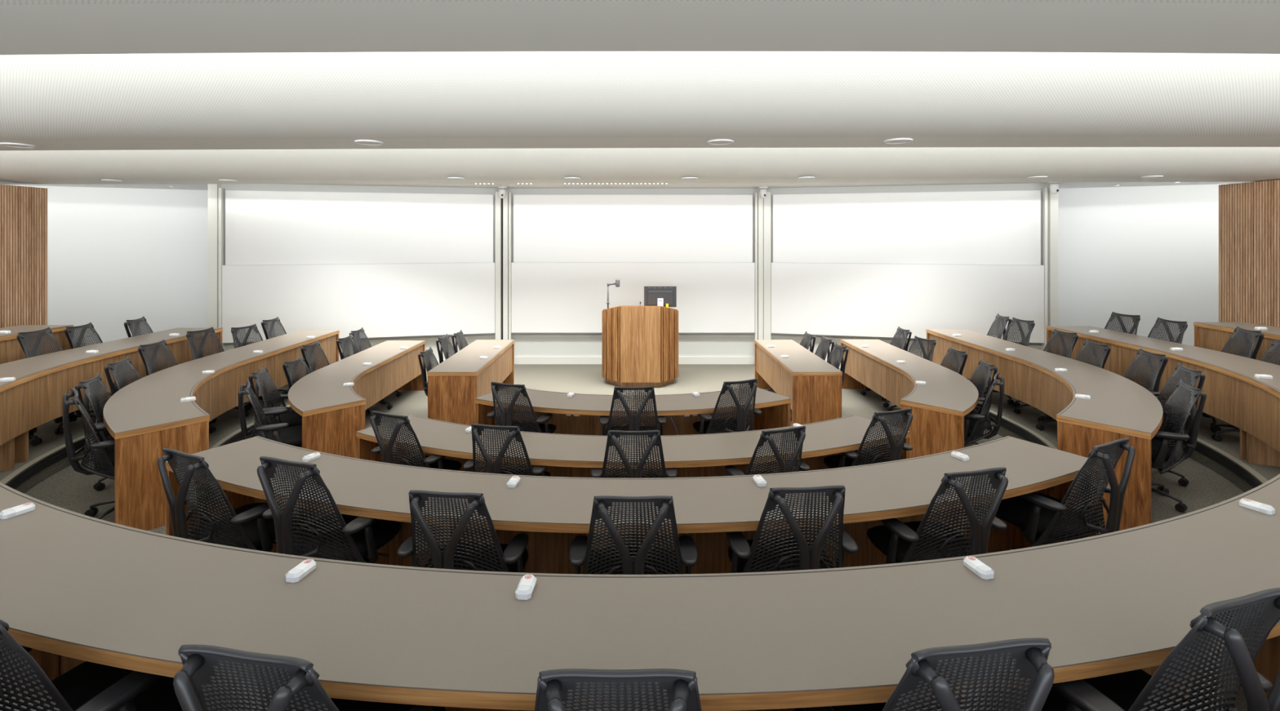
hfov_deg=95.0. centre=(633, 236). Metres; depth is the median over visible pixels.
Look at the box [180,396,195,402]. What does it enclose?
desk microphone
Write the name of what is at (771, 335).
trim
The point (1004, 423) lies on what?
trim
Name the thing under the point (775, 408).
curved desk
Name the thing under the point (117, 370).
office chair
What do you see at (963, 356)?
office chair
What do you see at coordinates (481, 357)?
desk microphone
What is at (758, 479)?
desk microphone
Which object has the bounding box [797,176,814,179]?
ceiling speaker
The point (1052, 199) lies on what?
trim
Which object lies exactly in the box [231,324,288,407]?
office chair
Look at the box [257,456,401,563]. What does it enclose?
office chair
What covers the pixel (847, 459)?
office chair
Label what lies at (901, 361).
desk microphone
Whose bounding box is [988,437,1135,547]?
office chair
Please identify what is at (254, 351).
desk microphone
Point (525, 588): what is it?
desk microphone
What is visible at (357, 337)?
office chair
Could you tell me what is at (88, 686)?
office chair
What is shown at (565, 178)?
ceiling speaker
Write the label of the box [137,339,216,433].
office chair
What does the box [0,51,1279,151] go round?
ceiling
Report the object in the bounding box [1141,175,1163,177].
ceiling speaker
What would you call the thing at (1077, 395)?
desk microphone
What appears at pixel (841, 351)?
office chair
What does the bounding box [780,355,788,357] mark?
desk microphone
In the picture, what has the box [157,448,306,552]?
office chair
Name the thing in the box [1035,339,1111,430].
office chair
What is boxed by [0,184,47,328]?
wall
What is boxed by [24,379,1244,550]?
floor
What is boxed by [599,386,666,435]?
office chair
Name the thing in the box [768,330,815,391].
office chair
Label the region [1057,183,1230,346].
wall
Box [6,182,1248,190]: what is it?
ceiling
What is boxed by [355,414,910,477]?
curved desk
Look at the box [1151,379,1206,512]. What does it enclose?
office chair
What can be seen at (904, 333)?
office chair
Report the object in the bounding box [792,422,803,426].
desk microphone
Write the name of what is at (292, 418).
office chair
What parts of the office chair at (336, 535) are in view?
backrest, seat, armrest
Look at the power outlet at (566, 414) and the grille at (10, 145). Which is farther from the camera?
the power outlet at (566, 414)
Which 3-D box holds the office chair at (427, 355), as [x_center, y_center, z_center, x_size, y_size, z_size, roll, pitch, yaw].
[-2.288,1.861,7.294,0.682,0.929,0.602,0,0,0]
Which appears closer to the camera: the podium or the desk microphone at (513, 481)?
the desk microphone at (513, 481)
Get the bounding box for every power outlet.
[566,413,580,416]
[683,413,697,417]
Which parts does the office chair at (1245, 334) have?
leg, backrest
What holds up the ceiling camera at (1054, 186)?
attached to the ceiling at (1062, 184)
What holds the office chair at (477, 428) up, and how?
on the floor at (585, 379)
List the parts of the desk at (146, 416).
panel, modesty panel, panel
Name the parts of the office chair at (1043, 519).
armrest, seat, backrest, armrest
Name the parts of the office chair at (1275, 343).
leg, leg, backrest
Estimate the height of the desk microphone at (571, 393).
0.028 m
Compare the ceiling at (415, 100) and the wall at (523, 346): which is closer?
the ceiling at (415, 100)
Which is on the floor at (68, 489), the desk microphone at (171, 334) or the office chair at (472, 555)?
the office chair at (472, 555)
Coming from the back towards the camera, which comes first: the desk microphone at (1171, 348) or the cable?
the desk microphone at (1171, 348)
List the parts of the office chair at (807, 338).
backrest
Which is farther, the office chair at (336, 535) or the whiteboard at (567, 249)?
the whiteboard at (567, 249)
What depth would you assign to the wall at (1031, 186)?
10.26 m
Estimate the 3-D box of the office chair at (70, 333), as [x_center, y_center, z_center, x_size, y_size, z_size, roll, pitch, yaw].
[-5.848,1.440,6.537,0.682,0.943,0.602,0,0,-8]
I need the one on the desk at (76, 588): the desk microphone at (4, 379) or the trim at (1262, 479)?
the desk microphone at (4, 379)
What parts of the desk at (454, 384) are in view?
panel, modesty panel, panel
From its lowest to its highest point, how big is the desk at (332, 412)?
0.751 m
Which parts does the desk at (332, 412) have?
panel, modesty panel, panel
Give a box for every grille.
[2,144,31,146]
[356,141,381,144]
[709,141,732,144]
[885,139,911,142]
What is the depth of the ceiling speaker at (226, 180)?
7.45 m
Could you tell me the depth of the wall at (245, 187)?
10.25 m
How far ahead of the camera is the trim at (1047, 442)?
6.25 m
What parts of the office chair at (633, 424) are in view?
armrest, seat, armrest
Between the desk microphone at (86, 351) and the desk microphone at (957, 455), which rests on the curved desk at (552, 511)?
the desk microphone at (957, 455)
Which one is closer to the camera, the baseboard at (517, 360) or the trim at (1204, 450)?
the trim at (1204, 450)
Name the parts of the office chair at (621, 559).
armrest, seat, armrest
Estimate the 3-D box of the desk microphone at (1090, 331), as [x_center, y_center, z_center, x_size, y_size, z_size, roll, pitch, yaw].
[5.639,1.154,7.178,0.102,0.028,0.055,0,0,0]
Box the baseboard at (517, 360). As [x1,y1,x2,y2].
[514,356,754,364]
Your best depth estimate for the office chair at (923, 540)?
2.86 m
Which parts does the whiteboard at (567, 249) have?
rail, rail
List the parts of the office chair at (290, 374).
backrest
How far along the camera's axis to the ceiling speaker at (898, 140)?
4.53 m
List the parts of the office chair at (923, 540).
armrest, seat, backrest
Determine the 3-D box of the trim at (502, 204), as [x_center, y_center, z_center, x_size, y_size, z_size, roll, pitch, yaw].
[-2.360,0.755,10.630,0.210,3.130,0.160,0,0,0]
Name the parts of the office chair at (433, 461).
backrest, seat, armrest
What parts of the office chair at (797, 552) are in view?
armrest, seat, backrest, armrest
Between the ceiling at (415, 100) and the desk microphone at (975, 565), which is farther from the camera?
the ceiling at (415, 100)
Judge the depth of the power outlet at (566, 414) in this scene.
5.47 m
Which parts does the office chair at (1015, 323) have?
backrest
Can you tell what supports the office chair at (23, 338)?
on the floor at (1230, 442)
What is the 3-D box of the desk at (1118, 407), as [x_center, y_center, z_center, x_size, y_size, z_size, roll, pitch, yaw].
[4.327,1.732,6.338,1.177,0.746,4.764,0,0,15]
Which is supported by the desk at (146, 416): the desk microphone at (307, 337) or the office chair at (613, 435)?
the desk microphone at (307, 337)
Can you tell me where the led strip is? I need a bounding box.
[622,182,676,183]
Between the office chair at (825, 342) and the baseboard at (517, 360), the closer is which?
the office chair at (825, 342)
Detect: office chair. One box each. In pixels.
[0,619,197,710]
[16,327,103,435]
[28,430,42,445]
[62,387,114,519]
[64,322,106,413]
[75,373,111,490]
[104,356,141,395]
[124,315,153,337]
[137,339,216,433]
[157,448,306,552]
[173,644,445,710]
[186,326,251,422]
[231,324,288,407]
[238,380,302,447]
[248,365,302,431]
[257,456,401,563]
[261,316,288,391]
[282,355,311,389]
[300,340,329,374]
[336,333,392,415]
[349,327,401,397]
[369,410,461,471]
[396,489,528,572]
[417,346,438,396]
[435,333,455,364]
[451,329,467,353]
[462,423,550,476]
[486,382,555,433]
[516,668,701,710]
[568,495,697,574]
[591,430,677,478]
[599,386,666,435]
[693,378,761,434]
[724,426,809,475]
[726,484,858,573]
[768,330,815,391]
[790,342,848,421]
[794,637,1054,710]
[814,335,834,360]
[823,408,913,468]
[860,326,911,399]
[866,466,1008,564]
[883,335,936,411]
[940,346,968,375]
[964,372,1004,445]
[966,313,1011,387]
[969,358,997,444]
[978,316,1035,404]
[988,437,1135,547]
[1012,328,1078,419]
[1012,587,1279,710]
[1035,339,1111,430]
[1104,311,1140,334]
[1124,347,1168,396]
[1147,317,1187,408]
[1151,362,1205,486]
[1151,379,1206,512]
[1196,325,1264,426]
[1210,338,1279,441]
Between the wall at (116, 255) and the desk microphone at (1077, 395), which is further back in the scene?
the wall at (116, 255)
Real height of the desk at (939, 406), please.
0.751 m
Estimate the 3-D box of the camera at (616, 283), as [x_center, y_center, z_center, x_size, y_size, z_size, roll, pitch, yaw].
[-0.317,0.916,9.360,0.211,0.488,0.072,0,0,0]
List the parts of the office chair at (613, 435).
seat, backrest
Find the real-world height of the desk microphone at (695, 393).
0.028 m
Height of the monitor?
0.385 m
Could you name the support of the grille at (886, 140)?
attached to the ceiling speaker at (898, 140)
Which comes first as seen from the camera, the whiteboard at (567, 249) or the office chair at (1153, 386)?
the office chair at (1153, 386)
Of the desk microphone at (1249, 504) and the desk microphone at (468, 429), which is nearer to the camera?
the desk microphone at (1249, 504)
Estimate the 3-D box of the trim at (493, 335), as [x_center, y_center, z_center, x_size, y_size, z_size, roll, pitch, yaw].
[-4.643,1.802,10.165,4.698,0.035,0.020,0,0,-13]
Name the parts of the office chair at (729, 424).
armrest, seat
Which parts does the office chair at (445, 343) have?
backrest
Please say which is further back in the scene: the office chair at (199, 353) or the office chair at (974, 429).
the office chair at (199, 353)
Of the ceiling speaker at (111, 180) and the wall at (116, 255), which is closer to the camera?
the ceiling speaker at (111, 180)
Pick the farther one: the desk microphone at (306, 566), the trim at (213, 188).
the trim at (213, 188)
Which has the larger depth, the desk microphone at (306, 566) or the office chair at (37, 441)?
the office chair at (37, 441)
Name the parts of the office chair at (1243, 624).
armrest, seat, armrest, backrest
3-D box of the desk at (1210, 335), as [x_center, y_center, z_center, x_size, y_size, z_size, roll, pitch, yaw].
[0.153,1.347,3.418,13.908,0.746,6.624,0,0,0]
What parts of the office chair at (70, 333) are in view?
backrest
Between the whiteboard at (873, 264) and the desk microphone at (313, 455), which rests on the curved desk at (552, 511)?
the desk microphone at (313, 455)
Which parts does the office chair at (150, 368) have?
backrest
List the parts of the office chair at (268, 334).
backrest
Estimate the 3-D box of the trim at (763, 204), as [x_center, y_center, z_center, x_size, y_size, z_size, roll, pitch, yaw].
[2.360,0.755,10.630,0.210,3.130,0.160,0,0,0]
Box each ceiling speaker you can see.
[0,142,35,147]
[101,179,122,182]
[218,179,237,182]
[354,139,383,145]
[447,177,464,179]
[564,177,580,179]
[681,177,697,179]
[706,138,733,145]
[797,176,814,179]
[883,137,913,143]
[1026,176,1047,178]
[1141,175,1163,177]
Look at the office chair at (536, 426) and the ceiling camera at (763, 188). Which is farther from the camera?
the ceiling camera at (763, 188)
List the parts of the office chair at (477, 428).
backrest, seat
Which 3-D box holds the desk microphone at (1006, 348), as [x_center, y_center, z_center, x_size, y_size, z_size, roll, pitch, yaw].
[4.514,1.346,7.022,0.102,0.028,0.055,0,0,0]
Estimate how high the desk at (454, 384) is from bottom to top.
0.746 m
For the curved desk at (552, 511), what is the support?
on the floor at (68, 489)
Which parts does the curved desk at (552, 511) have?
panel, modesty panel, panel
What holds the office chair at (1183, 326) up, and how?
on the floor at (1230, 442)
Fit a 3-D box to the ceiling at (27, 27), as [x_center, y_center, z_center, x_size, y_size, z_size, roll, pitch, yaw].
[0.000,-1.185,1.725,22.200,0.870,2.314,0,0,0]
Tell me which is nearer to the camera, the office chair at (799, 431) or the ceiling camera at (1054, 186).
the office chair at (799, 431)
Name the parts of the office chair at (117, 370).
backrest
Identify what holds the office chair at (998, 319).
on the floor at (68, 489)
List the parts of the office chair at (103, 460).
backrest, leg, seat, leg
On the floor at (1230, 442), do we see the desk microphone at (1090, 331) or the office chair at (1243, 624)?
the office chair at (1243, 624)
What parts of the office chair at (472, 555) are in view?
armrest, backrest, seat, armrest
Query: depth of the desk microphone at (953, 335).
8.03 m
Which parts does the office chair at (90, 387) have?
backrest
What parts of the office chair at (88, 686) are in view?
armrest, backrest, seat, armrest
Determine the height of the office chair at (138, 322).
0.933 m
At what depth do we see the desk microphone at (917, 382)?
6.26 m
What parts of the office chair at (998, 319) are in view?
backrest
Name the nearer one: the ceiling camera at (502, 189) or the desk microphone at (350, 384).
the desk microphone at (350, 384)
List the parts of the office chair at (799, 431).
seat, backrest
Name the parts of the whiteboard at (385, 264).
rail, rail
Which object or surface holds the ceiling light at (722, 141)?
attached to the ceiling at (415, 100)
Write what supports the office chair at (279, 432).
on the floor at (585, 379)
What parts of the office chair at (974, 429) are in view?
armrest, seat, backrest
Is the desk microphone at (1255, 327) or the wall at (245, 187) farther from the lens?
the wall at (245, 187)
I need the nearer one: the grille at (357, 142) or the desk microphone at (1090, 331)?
the grille at (357, 142)
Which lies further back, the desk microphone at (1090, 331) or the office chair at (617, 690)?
the desk microphone at (1090, 331)
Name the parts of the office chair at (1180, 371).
armrest, leg, backrest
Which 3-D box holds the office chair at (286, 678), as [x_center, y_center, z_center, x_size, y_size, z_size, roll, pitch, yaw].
[-0.834,1.431,1.619,0.602,0.963,0.682,0,0,10]
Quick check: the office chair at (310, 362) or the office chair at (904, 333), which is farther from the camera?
the office chair at (904, 333)
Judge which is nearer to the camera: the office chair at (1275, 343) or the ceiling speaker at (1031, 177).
the office chair at (1275, 343)
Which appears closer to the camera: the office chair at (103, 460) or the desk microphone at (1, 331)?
the office chair at (103, 460)
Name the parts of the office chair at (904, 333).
backrest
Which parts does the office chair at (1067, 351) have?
leg, backrest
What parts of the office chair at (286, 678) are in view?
backrest, seat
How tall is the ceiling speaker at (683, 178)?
0.013 m
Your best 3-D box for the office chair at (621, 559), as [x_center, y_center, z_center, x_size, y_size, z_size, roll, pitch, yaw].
[0.001,1.617,2.852,0.602,0.973,0.682,0,0,0]
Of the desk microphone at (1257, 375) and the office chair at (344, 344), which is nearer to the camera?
the desk microphone at (1257, 375)
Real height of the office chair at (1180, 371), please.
0.983 m
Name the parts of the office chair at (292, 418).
backrest, seat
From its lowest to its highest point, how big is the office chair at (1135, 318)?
0.953 m
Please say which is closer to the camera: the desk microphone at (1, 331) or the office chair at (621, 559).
the office chair at (621, 559)
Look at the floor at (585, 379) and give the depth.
9.15 m
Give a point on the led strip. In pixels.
(623, 183)
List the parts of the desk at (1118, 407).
panel, modesty panel, panel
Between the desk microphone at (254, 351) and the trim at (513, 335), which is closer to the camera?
the desk microphone at (254, 351)
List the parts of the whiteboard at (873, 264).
rail, rail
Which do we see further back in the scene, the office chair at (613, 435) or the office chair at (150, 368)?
the office chair at (150, 368)
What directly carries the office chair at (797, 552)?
on the floor at (68, 489)
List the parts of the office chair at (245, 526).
armrest, backrest, seat, armrest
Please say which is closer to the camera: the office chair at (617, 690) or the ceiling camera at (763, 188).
the office chair at (617, 690)
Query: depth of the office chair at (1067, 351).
7.00 m
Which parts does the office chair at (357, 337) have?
backrest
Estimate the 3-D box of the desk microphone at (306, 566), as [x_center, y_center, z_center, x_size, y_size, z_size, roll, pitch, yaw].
[-1.150,1.154,2.033,0.055,0.028,0.102,0,0,11]
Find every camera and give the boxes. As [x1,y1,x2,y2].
[497,186,506,198]
[606,279,619,308]
[759,186,767,198]
[1048,182,1060,194]
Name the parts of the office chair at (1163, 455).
leg, armrest, seat, leg, backrest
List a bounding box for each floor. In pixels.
[0,400,1279,710]
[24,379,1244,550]
[364,364,1003,447]
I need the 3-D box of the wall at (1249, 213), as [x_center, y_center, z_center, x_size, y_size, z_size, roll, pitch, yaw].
[8.100,0.805,2.560,0.200,3.030,10.920,0,0,0]
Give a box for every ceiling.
[0,0,1279,54]
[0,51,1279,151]
[0,146,1279,184]
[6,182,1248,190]
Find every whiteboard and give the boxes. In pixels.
[218,187,496,351]
[508,192,757,356]
[769,187,1047,351]
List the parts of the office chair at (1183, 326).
backrest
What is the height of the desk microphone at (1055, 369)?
0.028 m
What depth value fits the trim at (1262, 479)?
4.96 m
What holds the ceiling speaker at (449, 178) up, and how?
attached to the ceiling at (935, 164)
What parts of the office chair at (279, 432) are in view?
backrest, armrest, armrest, seat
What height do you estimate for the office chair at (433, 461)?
1.033 m
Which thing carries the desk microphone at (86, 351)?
on the desk at (76, 588)
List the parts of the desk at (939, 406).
panel, modesty panel, panel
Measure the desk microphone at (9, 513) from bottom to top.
0.028 m
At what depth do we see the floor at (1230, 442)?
5.33 m
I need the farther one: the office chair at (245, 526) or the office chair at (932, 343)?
the office chair at (932, 343)
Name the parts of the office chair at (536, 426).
backrest, seat, armrest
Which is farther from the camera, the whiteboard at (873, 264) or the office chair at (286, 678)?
the whiteboard at (873, 264)
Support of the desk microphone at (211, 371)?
on the desk at (146, 416)
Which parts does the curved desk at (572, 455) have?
panel, modesty panel, panel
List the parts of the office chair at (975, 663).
seat, backrest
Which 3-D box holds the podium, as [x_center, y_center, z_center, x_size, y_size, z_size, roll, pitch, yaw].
[0.115,1.689,9.346,1.220,1.262,0.676,0,0,0]
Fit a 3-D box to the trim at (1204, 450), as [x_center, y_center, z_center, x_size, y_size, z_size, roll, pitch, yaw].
[0.070,1.961,5.134,10.642,0.090,5.932,0,0,0]
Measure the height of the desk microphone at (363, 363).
0.028 m
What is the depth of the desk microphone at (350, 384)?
6.19 m
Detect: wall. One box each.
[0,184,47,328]
[16,185,208,346]
[221,183,498,360]
[505,188,759,356]
[766,182,1045,359]
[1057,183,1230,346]
[1218,179,1279,326]
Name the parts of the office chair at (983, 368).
backrest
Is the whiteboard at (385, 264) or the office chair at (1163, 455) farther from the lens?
the whiteboard at (385, 264)
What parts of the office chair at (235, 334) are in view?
backrest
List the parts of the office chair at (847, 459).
armrest, seat, backrest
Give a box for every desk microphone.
[0,330,10,333]
[0,377,15,382]
[0,502,35,519]
[85,350,98,353]
[168,333,179,336]
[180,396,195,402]
[201,369,214,373]
[253,350,262,353]
[285,559,315,582]
[302,452,320,462]
[306,336,315,338]
[343,382,354,386]
[362,362,372,365]
[465,426,471,432]
[479,355,488,359]
[506,475,520,488]
[515,574,537,599]
[566,391,574,396]
[692,391,700,396]
[752,474,766,486]
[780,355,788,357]
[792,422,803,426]
[896,360,905,363]
[915,380,926,384]
[951,451,969,461]
[952,333,960,336]
[963,555,994,579]
[1004,347,1015,351]
[1054,368,1067,371]
[1075,393,1090,399]
[1088,329,1098,333]
[1169,347,1182,351]
[1239,498,1275,515]
[1254,326,1267,329]
[1254,373,1273,378]
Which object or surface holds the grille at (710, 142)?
attached to the ceiling light at (722, 141)
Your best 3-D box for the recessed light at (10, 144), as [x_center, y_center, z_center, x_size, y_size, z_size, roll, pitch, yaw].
[-4.994,-0.744,4.761,0.210,0.013,0.210,0,0,0]
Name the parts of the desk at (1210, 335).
modesty panel, panel, panel, modesty panel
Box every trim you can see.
[0,431,1267,484]
[5,431,1262,488]
[208,183,221,328]
[209,404,1057,448]
[219,405,1048,447]
[224,334,495,347]
[496,191,508,339]
[511,334,754,337]
[757,191,769,339]
[770,334,1041,347]
[1045,182,1057,325]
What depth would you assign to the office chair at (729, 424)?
5.32 m
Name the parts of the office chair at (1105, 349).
leg, leg, backrest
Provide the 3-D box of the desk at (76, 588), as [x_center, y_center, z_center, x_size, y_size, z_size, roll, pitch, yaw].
[0.101,1.540,4.564,11.963,0.746,6.287,0,0,0]
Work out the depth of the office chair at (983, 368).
6.40 m
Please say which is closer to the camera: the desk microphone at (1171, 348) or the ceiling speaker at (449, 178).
the desk microphone at (1171, 348)
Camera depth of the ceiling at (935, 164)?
6.76 m
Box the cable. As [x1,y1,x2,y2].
[669,415,678,435]
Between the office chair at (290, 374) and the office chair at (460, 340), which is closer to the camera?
the office chair at (290, 374)
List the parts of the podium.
panel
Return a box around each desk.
[0,322,1279,364]
[0,325,1279,710]
[102,330,339,530]
[164,435,1100,573]
[288,340,425,457]
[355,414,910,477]
[426,339,514,425]
[475,386,791,435]
[754,339,842,426]
[840,339,978,457]
[925,328,1163,530]
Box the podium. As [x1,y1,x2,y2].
[601,306,678,386]
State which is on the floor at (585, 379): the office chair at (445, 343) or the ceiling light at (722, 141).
the office chair at (445, 343)
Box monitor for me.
[644,286,676,307]
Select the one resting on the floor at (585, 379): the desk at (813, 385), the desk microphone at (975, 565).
the desk at (813, 385)
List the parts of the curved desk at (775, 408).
panel, modesty panel, panel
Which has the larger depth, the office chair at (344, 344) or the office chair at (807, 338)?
the office chair at (807, 338)
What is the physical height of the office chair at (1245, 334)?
0.983 m
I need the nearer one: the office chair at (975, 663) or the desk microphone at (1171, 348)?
the office chair at (975, 663)
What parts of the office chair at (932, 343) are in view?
backrest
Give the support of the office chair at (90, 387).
on the floor at (68, 489)
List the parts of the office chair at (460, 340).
backrest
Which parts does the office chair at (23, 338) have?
backrest, leg, leg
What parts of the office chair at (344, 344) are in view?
backrest, leg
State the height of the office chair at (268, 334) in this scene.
0.973 m
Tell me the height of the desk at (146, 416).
0.746 m
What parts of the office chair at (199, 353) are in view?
backrest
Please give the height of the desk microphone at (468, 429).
0.028 m
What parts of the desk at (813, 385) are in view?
panel, modesty panel, panel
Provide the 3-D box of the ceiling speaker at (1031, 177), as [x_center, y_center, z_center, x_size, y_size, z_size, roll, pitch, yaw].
[4.860,-0.716,7.053,0.200,0.013,0.200,0,0,0]
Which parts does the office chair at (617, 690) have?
backrest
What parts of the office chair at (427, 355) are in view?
backrest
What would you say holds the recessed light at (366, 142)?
attached to the ceiling at (415, 100)
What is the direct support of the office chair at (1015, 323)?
on the floor at (68, 489)
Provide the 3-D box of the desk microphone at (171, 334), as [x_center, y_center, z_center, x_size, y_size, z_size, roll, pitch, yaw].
[-5.428,1.154,6.942,0.102,0.028,0.055,0,0,0]
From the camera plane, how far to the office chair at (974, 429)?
5.59 m
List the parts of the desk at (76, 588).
leg, leg, leg, modesty panel, panel, modesty panel, panel, modesty panel, leg, leg, leg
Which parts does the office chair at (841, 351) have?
backrest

